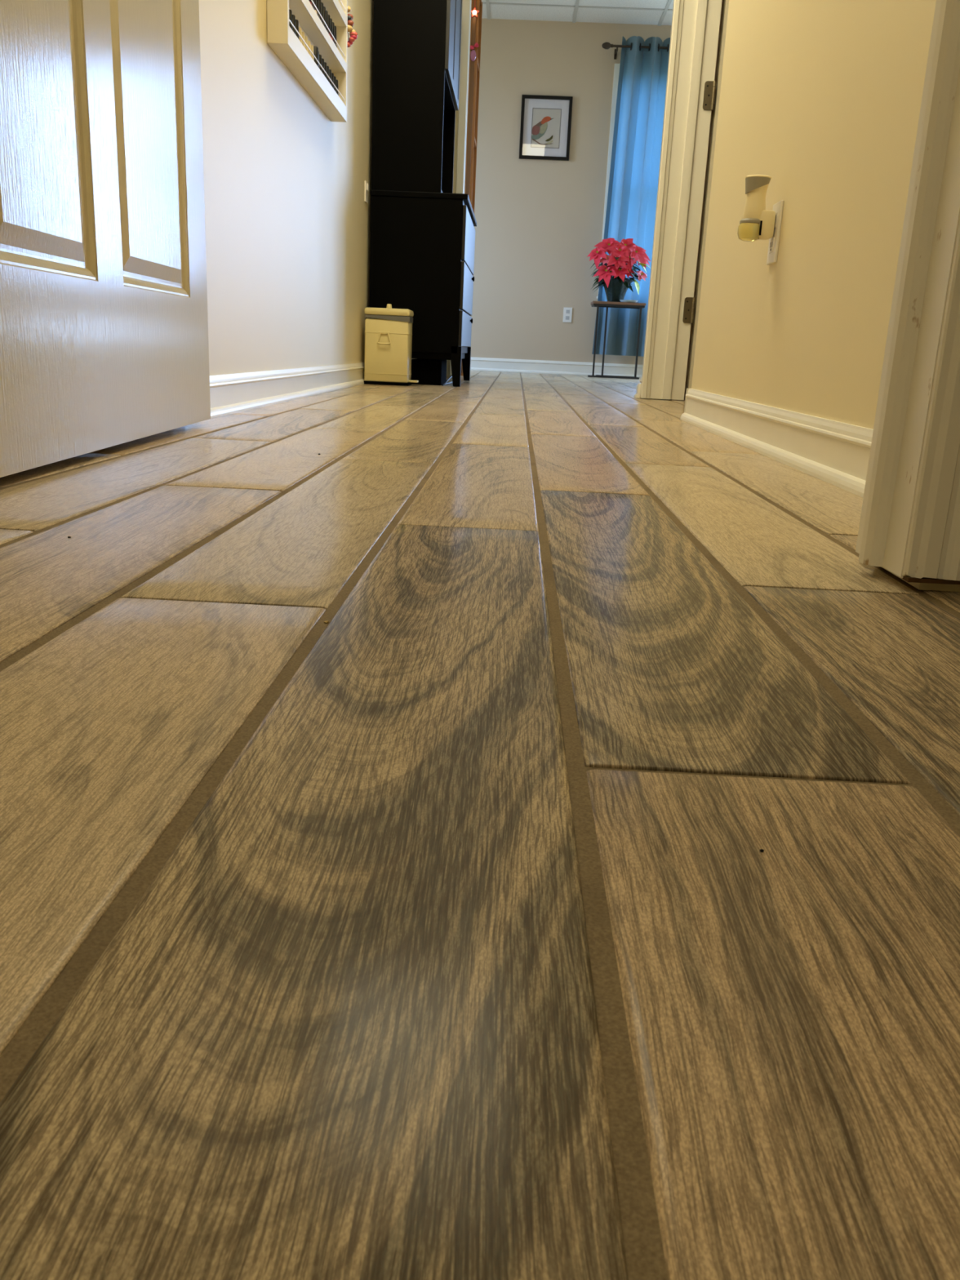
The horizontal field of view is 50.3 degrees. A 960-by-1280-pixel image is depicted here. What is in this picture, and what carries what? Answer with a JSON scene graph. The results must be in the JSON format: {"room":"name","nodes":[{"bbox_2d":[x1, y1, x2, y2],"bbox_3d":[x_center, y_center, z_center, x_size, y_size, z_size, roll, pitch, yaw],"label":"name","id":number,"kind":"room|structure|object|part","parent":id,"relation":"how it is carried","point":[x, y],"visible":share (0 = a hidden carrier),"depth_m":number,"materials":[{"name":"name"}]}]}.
{"room":"hallway","nodes":[
{"label":"hallway","id":0,"kind":"room"},
{"bbox_2d":[0,0,210,477],"bbox_3d":[-0.502,-1.286,1.339,0.109,2.030,1.151,2,16,-1],"label":"door","id":1,"kind":"structure","parent":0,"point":[104,317],"depth_m":1.47,"materials":[{"name":"white wood"}]},
{"bbox_2d":[198,0,373,375],"bbox_3d":[-0.595,-2.107,3.204,0.120,2.600,5.330,3,16,1],"label":"wall","id":2,"kind":"structure","parent":0,"point":[287,216],"depth_m":2.96,"materials":[{"name":"beige paint"}]},
{"bbox_2d":[209,362,364,418],"bbox_3d":[-0.578,-0.899,3.547,0.024,0.092,5.330,3,16,1],"label":"baseboard","id":3,"kind":"structure","parent":2,"relation":"attached to","point":[229,393],"depth_m":2.97,"materials":[{"name":"white wood"}]},
{"bbox_2d":[266,0,347,122],"bbox_3d":[-0.506,-2.152,3.092,0.056,0.870,0.985,3,16,1],"label":"rack","id":4,"kind":"object","parent":2,"relation":"attached to","point":[281,37],"visible":0.96,"depth_m":3.16,"materials":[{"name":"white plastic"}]},
{"bbox_3d":[-0.524,-2.014,2.629,0.056,0.858,0.018,3,16,1],"label":"panel","id":5,"kind":"part","parent":4,"relation":"part of","materials":[{"name":"white wood"}]},
{"bbox_2d":[288,8,292,29],"bbox_3d":[-0.533,-1.697,2.850,0.023,0.107,0.022,3,16,1],"label":"bottle","id":6,"kind":"object","parent":4,"relation":"on","point":[290,11],"visible":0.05,"depth_m":2.84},
{"bbox_2d":[292,14,295,34],"bbox_3d":[-0.531,-1.709,2.893,0.023,0.107,0.022,3,16,1],"label":"bottle","id":7,"kind":"object","parent":4,"relation":"on","point":[293,15],"visible":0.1,"depth_m":2.88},
{"bbox_2d":[295,19,298,38],"bbox_3d":[-0.530,-1.722,2.937,0.023,0.107,0.022,3,16,1],"label":"bottle","id":8,"kind":"object","parent":4,"relation":"on","point":[296,20],"visible":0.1,"depth_m":2.92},
{"bbox_2d":[298,26,302,43],"bbox_3d":[-0.528,-1.731,2.981,0.023,0.100,0.022,3,16,1],"label":"bottle","id":9,"kind":"object","parent":4,"relation":"on","point":[300,28],"visible":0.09,"depth_m":2.97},
{"bbox_2d":[302,31,305,48],"bbox_3d":[-0.527,-1.743,3.024,0.023,0.100,0.022,3,16,1],"label":"bottle","id":10,"kind":"object","parent":4,"relation":"on","point":[303,33],"visible":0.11,"depth_m":3.01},
{"bbox_2d":[304,35,308,53],"bbox_3d":[-0.525,-1.755,3.067,0.023,0.100,0.022,3,16,1],"label":"bottle","id":11,"kind":"object","parent":4,"relation":"on","point":[305,37],"visible":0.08,"depth_m":3.05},
{"bbox_2d":[307,40,311,56],"bbox_3d":[-0.524,-1.768,3.111,0.023,0.100,0.022,3,16,1],"label":"bottle","id":12,"kind":"object","parent":4,"relation":"on","point":[308,42],"visible":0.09,"depth_m":3.10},
{"bbox_2d":[311,44,314,60],"bbox_3d":[-0.522,-1.780,3.154,0.023,0.100,0.022,3,16,1],"label":"bottle","id":13,"kind":"object","parent":4,"relation":"on","point":[312,46],"visible":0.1,"depth_m":3.14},
{"bbox_2d":[313,0,317,14],"bbox_3d":[-0.514,-1.945,3.151,0.023,0.107,0.022,3,16,1],"label":"bottle","id":14,"kind":"object","parent":4,"relation":"on","point":[315,1],"visible":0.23,"depth_m":3.15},
{"bbox_2d":[313,45,319,66],"bbox_3d":[-0.520,-1.796,3.196,0.036,0.107,0.035,3,16,1],"label":"bottle","id":15,"kind":"object","parent":4,"relation":"on","point":[315,48],"visible":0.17,"depth_m":3.18,"materials":[{"name":"black glass"}]},
{"bbox_3d":[-0.498,-1.786,3.189,0.004,0.019,0.932,3,16,1],"label":"rail","id":16,"kind":"part","parent":4,"relation":"part of","materials":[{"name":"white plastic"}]},
{"bbox_2d":[288,0,346,72],"bbox_3d":[-0.515,-1.898,3.164,0.051,0.030,0.949,3,16,1],"label":"shelf","id":17,"kind":"object","parent":4,"relation":"attached to","point":[309,22],"depth_m":3.20,"materials":[{"name":"white wood"}]},
{"bbox_2d":[315,0,319,18],"bbox_3d":[-0.512,-1.956,3.190,0.023,0.107,0.022,3,16,1],"label":"bottle","id":18,"kind":"object","parent":4,"relation":"on","point":[317,2],"visible":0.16,"depth_m":3.18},
{"bbox_2d":[318,0,321,21],"bbox_3d":[-0.511,-1.967,3.229,0.023,0.107,0.022,3,16,1],"label":"bottle","id":19,"kind":"object","parent":4,"relation":"on","point":[319,1],"visible":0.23,"depth_m":3.22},
{"bbox_2d":[319,54,321,71],"bbox_3d":[-0.517,-1.820,3.283,0.023,0.107,0.022,3,16,1],"label":"bottle","id":20,"kind":"object","parent":4,"relation":"on","point":[320,55],"visible":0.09,"depth_m":3.27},
{"bbox_2d":[320,2,324,25],"bbox_3d":[-0.509,-1.978,3.269,0.023,0.107,0.022,3,16,1],"label":"bottle","id":21,"kind":"object","parent":4,"relation":"on","point":[322,3],"visible":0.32,"depth_m":3.26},
{"bbox_2d":[321,57,324,75],"bbox_3d":[-0.516,-1.832,3.326,0.023,0.107,0.022,3,16,1],"label":"bottle","id":22,"kind":"object","parent":4,"relation":"on","point":[322,60],"visible":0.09,"depth_m":3.31,"materials":[{"name":"black glass"}]},
{"bbox_2d":[323,6,326,29],"bbox_3d":[-0.508,-1.989,3.308,0.023,0.107,0.022,3,16,1],"label":"bottle","id":23,"kind":"object","parent":4,"relation":"on","point":[324,7],"visible":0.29,"depth_m":3.29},
{"bbox_2d":[324,62,327,79],"bbox_3d":[-0.514,-1.845,3.369,0.023,0.107,0.022,3,16,1],"label":"bottle","id":24,"kind":"object","parent":4,"relation":"on","point":[325,63],"visible":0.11,"depth_m":3.35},
{"bbox_2d":[325,10,328,33],"bbox_3d":[-0.507,-2.000,3.347,0.023,0.107,0.022,3,16,1],"label":"bottle","id":25,"kind":"object","parent":4,"relation":"on","point":[326,11],"visible":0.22,"depth_m":3.33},
{"bbox_2d":[326,66,329,82],"bbox_3d":[-0.513,-1.857,3.412,0.023,0.107,0.022,3,16,1],"label":"bottle","id":26,"kind":"object","parent":4,"relation":"on","point":[327,67],"visible":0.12,"depth_m":3.40,"materials":[{"name":"black glass"}]},
{"bbox_3d":[-0.492,-1.918,3.151,0.004,0.019,0.932,3,16,1],"label":"rail","id":27,"kind":"part","parent":4,"relation":"part of","materials":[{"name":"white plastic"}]},
{"bbox_2d":[328,14,330,36],"bbox_3d":[-0.505,-2.011,3.386,0.023,0.107,0.022,3,16,1],"label":"bottle","id":28,"kind":"object","parent":4,"relation":"on","point":[329,19],"visible":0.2,"depth_m":3.38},
{"bbox_2d":[328,69,331,84],"bbox_3d":[-0.511,-1.869,3.456,0.023,0.107,0.022,3,16,1],"label":"bottle","id":29,"kind":"object","parent":4,"relation":"on","point":[330,70],"visible":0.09,"depth_m":3.44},
{"bbox_2d":[329,17,333,40],"bbox_3d":[-0.504,-2.023,3.425,0.023,0.107,0.022,3,16,1],"label":"bottle","id":30,"kind":"object","parent":4,"relation":"on","point":[330,18],"visible":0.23,"depth_m":3.41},
{"bbox_2d":[331,72,333,88],"bbox_3d":[-0.509,-1.882,3.499,0.023,0.107,0.022,3,16,1],"label":"bottle","id":31,"kind":"object","parent":4,"relation":"on","point":[332,73],"visible":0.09,"depth_m":3.48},
{"bbox_2d":[332,22,335,44],"bbox_3d":[-0.502,-2.034,3.464,0.023,0.107,0.022,3,16,1],"label":"bottle","id":32,"kind":"object","parent":4,"relation":"on","point":[333,24],"visible":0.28,"depth_m":3.45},
{"bbox_2d":[320,0,346,26],"bbox_3d":[-0.509,-2.038,3.124,0.051,0.030,0.949,3,16,1],"label":"shelf","id":33,"kind":"object","parent":4,"relation":"attached to","point":[339,16],"depth_m":3.46,"materials":[{"name":"white wood"}]},
{"bbox_2d":[333,75,336,92],"bbox_3d":[-0.508,-1.894,3.542,0.023,0.107,0.022,3,16,1],"label":"bottle","id":34,"kind":"object","parent":4,"relation":"on","point":[335,77],"visible":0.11,"depth_m":3.53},
{"bbox_2d":[334,26,337,47],"bbox_3d":[-0.501,-2.045,3.503,0.023,0.107,0.022,3,16,1],"label":"bottle","id":35,"kind":"object","parent":4,"relation":"on","point":[335,26],"visible":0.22,"depth_m":3.49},
{"bbox_2d":[336,80,338,95],"bbox_3d":[-0.506,-1.906,3.586,0.023,0.107,0.022,3,16,1],"label":"bottle","id":36,"kind":"object","parent":4,"relation":"on","point":[337,92],"visible":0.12,"depth_m":3.57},
{"bbox_3d":[-0.490,-2.278,3.558,0.056,0.858,0.018,3,16,1],"label":"panel","id":37,"kind":"part","parent":4,"relation":"part of","materials":[{"name":"white wood"}]},
{"bbox_2d":[346,5,357,47],"bbox_3d":[-0.478,-2.209,3.637,0.085,0.174,0.044,3,16,1],"label":"garland","id":38,"kind":"object","parent":2,"relation":"hanging from","point":[353,33],"visible":0.61,"depth_m":3.64,"materials":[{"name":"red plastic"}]},
{"bbox_2d":[364,180,368,203],"bbox_3d":[-0.505,-2.001,4.567,0.012,0.085,0.070,3,16,1],"label":"light switch","id":39,"kind":"object","parent":2,"relation":"attached to","point":[366,185],"visible":1,"depth_m":4.55,"materials":[{"name":"white plastic"}]},
{"bbox_2d":[411,110,458,377],"bbox_3d":[-0.342,-2.844,5.821,0.437,2.600,0.118,3,16,1],"label":"wall","id":40,"kind":"structure","parent":0,"point":[456,111],"depth_m":5.79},
{"bbox_2d":[449,0,471,377],"bbox_3d":[-0.109,-2.687,5.854,0.043,2.300,0.145,3,16,1],"label":"trim","id":41,"kind":"structure","parent":40,"relation":"attached to","point":[466,4],"depth_m":5.69,"materials":[{"name":"beige wood"}]},
{"bbox_2d":[0,369,959,1279],"bbox_3d":[0.530,-0.874,3.891,5.600,0.051,12.057,3,16,1],"label":"floor","id":42,"kind":"structure","parent":0,"point":[439,927],"depth_m":0.38,"materials":[{"name":"brown tile"}]},
{"bbox_2d":[364,303,418,386],"bbox_3d":[-0.404,-1.352,4.679,0.251,0.354,0.187,3,16,1],"label":"step trash can","id":43,"kind":"object","parent":42,"relation":"on","point":[388,330],"visible":1,"depth_m":4.61,"materials":[{"name":"beige metal"}]},
{"bbox_3d":[-0.431,-1.357,4.590,0.064,0.056,0.016,3,16,1],"label":"handle","id":44,"kind":"part","parent":43,"relation":"part of","materials":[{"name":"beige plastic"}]},
{"bbox_3d":[-0.412,-1.490,4.647,0.207,0.032,0.175,3,16,1],"label":"lid","id":45,"kind":"part","parent":43,"relation":"part of","materials":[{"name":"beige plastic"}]},
{"bbox_3d":[-0.412,-1.515,4.640,0.026,0.022,0.026,3,16,1],"label":"knob","id":46,"kind":"part","parent":43,"relation":"part of","materials":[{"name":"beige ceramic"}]},
{"bbox_2d":[368,189,476,386],"bbox_3d":[-0.270,-1.758,5.226,0.450,0.845,1.062,3,16,1],"label":"dresser","id":47,"kind":"object","parent":42,"relation":"on","point":[422,245],"visible":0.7,"depth_m":4.70,"materials":[{"name":"black paint"}]},
{"bbox_2d":[371,0,462,193],"bbox_3d":[-0.287,-2.703,4.851,0.332,1.174,0.815,3,16,1],"label":"hutch","id":48,"kind":"object","parent":47,"relation":"on","point":[416,43],"visible":0.79,"depth_m":4.53,"materials":[{"name":"black paint"}]},
{"bbox_3d":[-0.125,-2.881,4.583,0.016,0.668,0.406,3,16,1],"label":"door","id":49,"kind":"part","parent":48,"relation":"part of","materials":[{"name":"black wood"}]},
{"bbox_3d":[-0.125,-2.881,4.583,0.008,0.596,0.334,3,16,1],"label":"pane","id":50,"kind":"part","parent":48,"relation":"part of","materials":[{"name":"glass"}]},
{"bbox_3d":[-0.111,-2.992,4.975,0.016,0.668,0.406,3,16,1],"label":"door","id":51,"kind":"part","parent":48,"relation":"part of","materials":[{"name":"grey glass"}]},
{"bbox_3d":[-0.111,-2.992,4.975,0.008,0.596,0.334,3,16,1],"label":"pane","id":52,"kind":"part","parent":48,"relation":"part of","materials":[{"name":"glass"}]},
{"bbox_3d":[-0.114,-1.294,4.831,0.048,0.184,0.048,3,16,1],"label":"leg","id":53,"kind":"part","parent":47,"relation":"part of","materials":[{"name":"black paint"}]},
{"bbox_3d":[-0.074,-1.596,5.265,0.016,0.160,1.026,3,16,1],"label":"drawer","id":54,"kind":"part","parent":47,"relation":"part of","materials":[{"name":"wood"}]},
{"bbox_3d":[-0.079,-1.567,5.795,0.048,0.184,0.048,3,16,1],"label":"leg","id":55,"kind":"part","parent":47,"relation":"part of","materials":[{"name":"black paint"}]},
{"bbox_3d":[-0.066,-1.779,5.213,0.016,0.208,1.026,3,16,1],"label":"drawer","id":56,"kind":"part","parent":47,"relation":"part of","materials":[{"name":"wood"}]},
{"bbox_3d":[-0.056,-1.998,5.150,0.016,0.233,1.026,3,16,1],"label":"drawer","id":57,"kind":"part","parent":47,"relation":"part of","materials":[{"name":"black wood"}]},
{"bbox_2d":[411,358,446,385],"bbox_3d":[-0.250,-1.329,5.056,0.145,0.116,0.370,3,16,1],"label":"storage box","id":58,"kind":"object","parent":42,"relation":"on","point":[427,371],"visible":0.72,"depth_m":4.88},
{"bbox_2d":[441,374,452,385],"bbox_3d":[-0.130,-1.340,5.116,0.062,0.115,0.638,4,16,3],"label":"cable","id":59,"kind":"object","parent":42,"relation":"on","point":[451,376],"visible":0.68,"depth_m":4.90,"materials":[{"name":"rubber"}]},
{"bbox_2d":[460,0,482,375],"bbox_3d":[-0.235,-2.863,6.541,0.394,2.250,0.316,3,16,1],"label":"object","id":60,"kind":"object","parent":42,"relation":"on","point":[476,22],"visible":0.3,"depth_m":6.32,"materials":[{"name":"brown wood"}]},
{"bbox_2d":[470,42,478,61],"bbox_3d":[-0.036,-3.549,6.163,0.054,0.102,0.032,3,16,1],"label":"hanging ornament","id":61,"kind":"object","parent":60,"relation":"hanging from","point":[473,55],"visible":0.99,"depth_m":6.16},
{"bbox_2d":[471,7,479,17],"bbox_3d":[-0.029,-3.808,6.084,0.057,0.171,0.033,3,16,1],"label":"ornament","id":62,"kind":"object","parent":60,"relation":"hanging from","point":[474,11],"visible":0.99,"depth_m":6.10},
{"bbox_3d":[-0.230,-2.904,6.683,0.394,2.250,0.020,3,16,1],"label":"panel","id":63,"kind":"part","parent":60,"relation":"part of","materials":[{"name":"orange wood"}]},
{"bbox_3d":[-0.199,-3.581,6.344,0.380,0.020,0.260,3,16,1],"label":"shelf","id":64,"kind":"part","parent":60,"relation":"part of","materials":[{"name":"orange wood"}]},
{"bbox_2d":[587,301,645,379],"bbox_3d":[1.056,-2.340,7.983,0.402,0.562,0.260,3,16,1],"label":"side table","id":65,"kind":"object","parent":42,"relation":"on","point":[606,304],"visible":1,"depth_m":7.88,"materials":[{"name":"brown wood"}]},
{"bbox_3d":[0.890,-2.306,7.875,0.014,0.516,0.012,3,16,1],"label":"leg","id":66,"kind":"part","parent":65,"relation":"part of","materials":[{"name":"metal"}]},
{"bbox_3d":[0.989,-2.366,8.100,0.014,0.516,0.012,3,16,1],"label":"leg","id":67,"kind":"part","parent":65,"relation":"part of","materials":[{"name":"metal"}]},
{"bbox_2d":[600,278,633,302],"bbox_3d":[1.054,-2.707,7.929,0.264,0.172,0.260,3,16,1],"label":"pot","id":68,"kind":"object","parent":65,"relation":"on","point":[616,291],"depth_m":7.86,"materials":[{"name":"black plastic"}]},
{"bbox_3d":[1.067,-2.585,7.912,0.390,0.014,0.248,3,16,1],"label":"frame","id":69,"kind":"part","parent":65,"relation":"part of","materials":[{"name":"metal"}]},
{"bbox_2d":[586,237,650,302],"bbox_3d":[1.062,-2.851,7.881,0.492,0.474,0.438,3,16,1],"label":"poinsettia","id":70,"kind":"object","parent":65,"relation":"on","point":[624,254],"visible":1,"depth_m":7.78,"materials":[{"name":"red plant"}]},
{"bbox_2d":[586,246,606,270],"bbox_3d":[0.890,-2.910,7.791,0.146,0.178,0.125,3,16,1],"label":"flower","id":71,"kind":"object","parent":70,"relation":"on","point":[597,253],"depth_m":7.78,"materials":[{"name":"red plant"}]},
{"bbox_2d":[600,253,609,264],"bbox_3d":[0.951,-2.889,7.752,0.126,0.089,0.071,3,16,1],"label":"flower","id":72,"kind":"object","parent":70,"relation":"on","point":[605,257],"depth_m":7.76,"materials":[{"name":"red plant"}]},
{"bbox_2d":[593,265,617,288],"bbox_3d":[0.955,-2.758,7.752,0.192,0.170,0.127,3,16,1],"label":"flower","id":73,"kind":"object","parent":70,"relation":"on","point":[605,272],"depth_m":7.76,"materials":[{"name":"red plant"}]},
{"bbox_2d":[594,237,621,254],"bbox_3d":[0.977,-2.990,7.800,0.212,0.160,0.112,3,16,1],"label":"flower","id":74,"kind":"object","parent":70,"relation":"on","point":[610,245],"depth_m":7.79,"materials":[{"name":"red plant"}]},
{"bbox_2d":[605,264,629,281],"bbox_3d":[1.045,-2.786,7.727,0.191,0.154,0.105,3,16,1],"label":"flower","id":75,"kind":"object","parent":70,"relation":"on","point":[615,270],"depth_m":7.73,"materials":[{"name":"red plant"}]},
{"bbox_2d":[606,252,629,269],"bbox_3d":[1.043,-2.860,7.715,0.173,0.128,0.074,3,16,1],"label":"flower","id":76,"kind":"object","parent":70,"relation":"on","point":[619,260],"depth_m":7.73,"materials":[{"name":"red plant"}]},
{"bbox_2d":[606,244,631,262],"bbox_3d":[1.055,-2.943,7.760,0.194,0.143,0.118,3,16,1],"label":"flower","id":77,"kind":"object","parent":70,"relation":"on","point":[620,253],"depth_m":7.75,"materials":[{"name":"red plant"}]},
{"bbox_2d":[620,238,636,248],"bbox_3d":[1.124,-3.006,7.812,0.199,0.133,0.093,3,16,1],"label":"flower","id":78,"kind":"object","parent":70,"relation":"on","point":[627,243],"depth_m":7.82,"materials":[{"name":"red plant"}]},
{"bbox_2d":[619,251,639,271],"bbox_3d":[1.139,-2.870,7.747,0.160,0.158,0.089,3,16,1],"label":"flower","id":79,"kind":"object","parent":70,"relation":"on","point":[629,258],"depth_m":7.74,"materials":[{"name":"red plant"}]},
{"bbox_2d":[625,268,635,278],"bbox_3d":[1.132,-2.789,7.762,0.105,0.082,0.075,3,16,1],"label":"flower","id":80,"kind":"object","parent":70,"relation":"on","point":[628,272],"depth_m":7.75,"materials":[{"name":"red plant"}]},
{"bbox_2d":[628,245,650,269],"bbox_3d":[1.205,-2.911,7.773,0.202,0.181,0.168,3,16,1],"label":"flower","id":81,"kind":"object","parent":70,"relation":"on","point":[636,253],"depth_m":7.78,"materials":[{"name":"red plant"}]},
{"bbox_2d":[636,271,647,280],"bbox_3d":[1.237,-2.784,7.813,0.098,0.081,0.088,3,16,1],"label":"flower","id":82,"kind":"object","parent":70,"relation":"on","point":[641,275],"depth_m":7.81,"materials":[{"name":"red plant"}]},
{"bbox_2d":[637,259,649,268],"bbox_3d":[1.231,-2.905,7.817,0.178,0.149,0.079,-8,19,-32],"label":"flower","id":83,"kind":"object","parent":70,"relation":"on","point":[643,261],"depth_m":7.77,"materials":[{"name":"red plant"}]},
{"bbox_2d":[619,299,638,302],"bbox_3d":[1.143,-2.601,7.851,0.144,0.018,0.144,3,16,1],"label":"saucer","id":84,"kind":"object","parent":65,"relation":"on","point":[621,300],"visible":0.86,"depth_m":7.80,"materials":[{"name":"ceramic"}]},
{"bbox_3d":[1.218,-2.289,7.868,0.014,0.516,0.012,3,16,1],"label":"leg","id":85,"kind":"part","parent":65,"relation":"part of","materials":[{"name":"metal"}]},
{"bbox_2d":[470,17,671,364],"bbox_3d":[0.707,-3.478,8.202,5.300,2.600,0.120,3,16,1],"label":"wall","id":86,"kind":"structure","parent":0,"point":[539,222],"depth_m":8.13,"materials":[{"name":"beige paint"}]},
{"bbox_2d":[519,94,573,160],"bbox_3d":[0.513,-4.003,7.986,0.394,0.454,0.022,3,16,1],"label":"framed picture","id":87,"kind":"object","parent":86,"relation":"attached to","point":[545,120],"visible":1,"depth_m":7.99,"materials":[{"name":"paper"}]},
{"bbox_2d":[530,107,561,148],"bbox_3d":[0.516,-4.002,7.989,0.224,0.281,0.001,3,16,1],"label":"print","id":88,"kind":"object","parent":87,"relation":"attached to","point":[545,122],"depth_m":7.99},
{"bbox_2d":[470,356,643,377],"bbox_3d":[-0.133,-2.300,8.493,3.730,0.105,0.024,3,16,1],"label":"baseboard","id":89,"kind":"structure","parent":86,"relation":"attached to","point":[544,366],"depth_m":8.47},
{"bbox_2d":[563,306,572,322],"bbox_3d":[0.718,-2.662,8.368,0.070,0.117,0.007,3,16,1],"label":"wall outlet","id":90,"kind":"object","parent":86,"relation":"attached to","point":[567,312],"visible":1,"depth_m":8.36,"materials":[{"name":"white plastic"}]},
{"bbox_2d":[596,63,620,298],"bbox_3d":[1.381,-3.567,8.111,0.790,1.770,0.110,3,16,1],"label":"window","id":91,"kind":"structure","parent":86,"relation":"in","point":[616,68],"depth_m":7.97,"materials":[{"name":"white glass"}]},
{"bbox_2d":[601,42,667,59],"bbox_3d":[2.009,-4.428,7.740,2.178,0.081,0.159,3,16,1],"label":"curtain rod","id":92,"kind":"object","parent":86,"relation":"attached to","point":[606,45],"visible":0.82,"depth_m":7.69,"materials":[{"name":"brown metal"}]},
{"bbox_2d":[591,35,670,356],"bbox_3d":[1.202,-3.424,7.997,0.477,2.308,0.136,3,16,1],"label":"curtain","id":93,"kind":"object","parent":92,"relation":"hanging from","point":[633,188],"visible":0.66,"depth_m":7.94,"materials":[{"name":"teal fabric"}]},
{"bbox_3d":[2.047,-4.426,7.681,2.100,0.017,0.017,3,16,1],"label":"rod","id":94,"kind":"part","parent":92,"relation":"part of","materials":[{"name":"brown metal"}]},
{"bbox_2d":[481,0,673,25],"bbox_3d":[0.551,-3.081,1.965,5.540,0.050,12.700,3,16,1],"label":"ceiling","id":95,"kind":"structure","parent":0,"point":[497,11],"depth_m":7.55,"materials":[{"name":"tile"}]},
{"bbox_2d":[482,0,672,26],"bbox_3d":[0.597,-3.024,1.875,5.400,0.006,12.300,3,16,1],"label":"grid","id":96,"kind":"object","parent":95,"relation":"attached to","point":[666,9],"visible":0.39,"depth_m":7.43,"materials":[{"name":"paint"}]},
{"bbox_2d":[671,0,724,399],"bbox_3d":[2.110,-2.253,4.141,2.438,2.600,0.100,3,16,1],"label":"wall","id":97,"kind":"structure","parent":0,"point":[722,1],"depth_m":4.25,"materials":[{"name":"beige paint"}]},
{"bbox_2d":[640,0,721,399],"bbox_3d":[0.834,-2.033,4.146,0.182,2.057,0.060,3,16,1],"label":"trim","id":98,"kind":"structure","parent":97,"relation":"attached to","point":[696,23],"depth_m":4.18,"materials":[{"name":"white wood"}]},
{"bbox_2d":[682,0,728,388],"bbox_3d":[1.293,-2.004,4.135,0.812,2.030,0.044,3,16,1],"label":"door","id":99,"kind":"structure","parent":97,"relation":"in","point":[726,2],"depth_m":4.18,"materials":[{"name":"white wood"}]},
{"bbox_3d":[0.882,-1.391,4.308,0.046,0.104,0.013,3,16,1],"label":"door hinge","id":100,"kind":"part","parent":99,"relation":"part of","materials":[{"name":"metal"}]},
{"bbox_3d":[0.917,-2.176,4.083,0.046,0.104,0.013,3,16,1],"label":"door hinge","id":101,"kind":"part","parent":99,"relation":"part of","materials":[{"name":"metal"}]},
{"bbox_2d":[646,0,936,429],"bbox_3d":[0.751,-1.821,2.416,0.155,2.600,3.748,3,16,1],"label":"wall","id":102,"kind":"structure","parent":0,"point":[821,99],"depth_m":1.87,"materials":[{"name":"beige paint"}]},
{"bbox_2d":[634,383,641,398],"bbox_3d":[0.698,-1.093,4.480,0.034,0.062,0.060,3,16,1],"label":"trim","id":103,"kind":"structure","parent":102,"relation":"attached to","point":[637,395],"depth_m":4.46,"materials":[{"name":"white wood"}]},
{"bbox_2d":[684,388,688,413],"bbox_3d":[0.675,-0.712,3.088,0.112,0.092,0.024,3,16,1],"label":"baseboard","id":104,"kind":"structure","parent":102,"relation":"attached to","point":[687,389],"depth_m":3.08,"materials":[{"name":"white wood"}]},
{"bbox_2d":[737,174,775,241],"bbox_3d":[0.575,-0.893,2.116,0.072,0.126,0.053,3,16,1],"label":"air freshener","id":105,"kind":"object","parent":102,"relation":"attached to","point":[757,223],"visible":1,"depth_m":2.10,"materials":[{"name":"beige plastic"}]},
{"bbox_2d":[737,222,759,241],"bbox_3d":[0.562,-0.857,2.126,0.049,0.050,0.049,3,16,1],"label":"oil bottle","id":106,"kind":"object","parent":105,"relation":"on","point":[747,232],"depth_m":2.11,"materials":[{"name":"yellow"}]},
{"bbox_2d":[745,176,770,194],"bbox_3d":[0.572,-0.935,2.105,0.051,0.030,0.051,3,16,1],"label":"vent","id":107,"kind":"object","parent":105,"relation":"attached to","point":[753,184],"depth_m":2.09,"materials":[{"name":"grey plastic"}]},
{"bbox_2d":[766,200,783,264],"bbox_3d":[0.613,-0.848,2.128,0.008,0.119,0.070,3,16,1],"label":"wall outlet","id":108,"kind":"object","parent":102,"relation":"attached to","point":[773,246],"visible":0.8,"depth_m":2.11,"materials":[{"name":"white plastic"}]},
{"bbox_2d":[768,237,774,253],"bbox_3d":[0.610,-0.824,2.135,0.002,0.028,0.032,3,16,1],"label":"socket","id":109,"kind":"object","parent":108,"relation":"attached to","point":[771,241],"depth_m":2.13,"materials":[{"name":"white plastic"}]},
{"bbox_2d":[774,212,777,226],"bbox_3d":[0.612,-0.871,2.122,0.002,0.028,0.032,3,16,1],"label":"socket","id":110,"kind":"object","parent":108,"relation":"attached to","point":[776,213],"depth_m":2.11,"materials":[{"name":"white plastic"}]},
{"bbox_2d":[680,388,873,497],"bbox_3d":[0.581,-0.410,2.018,0.024,0.092,2.200,3,16,1],"label":"baseboard","id":111,"kind":"structure","parent":102,"relation":"attached to","point":[833,452],"depth_m":1.88,"materials":[{"name":"white wood"}]},
{"bbox_2d":[855,0,959,584],"bbox_3d":[0.432,-1.078,0.623,0.087,2.111,0.132,3,16,1],"label":"door frame","id":112,"kind":"structure","parent":102,"relation":"attached to","point":[932,210],"depth_m":0.84,"materials":[{"name":"white wood"}]}
]}

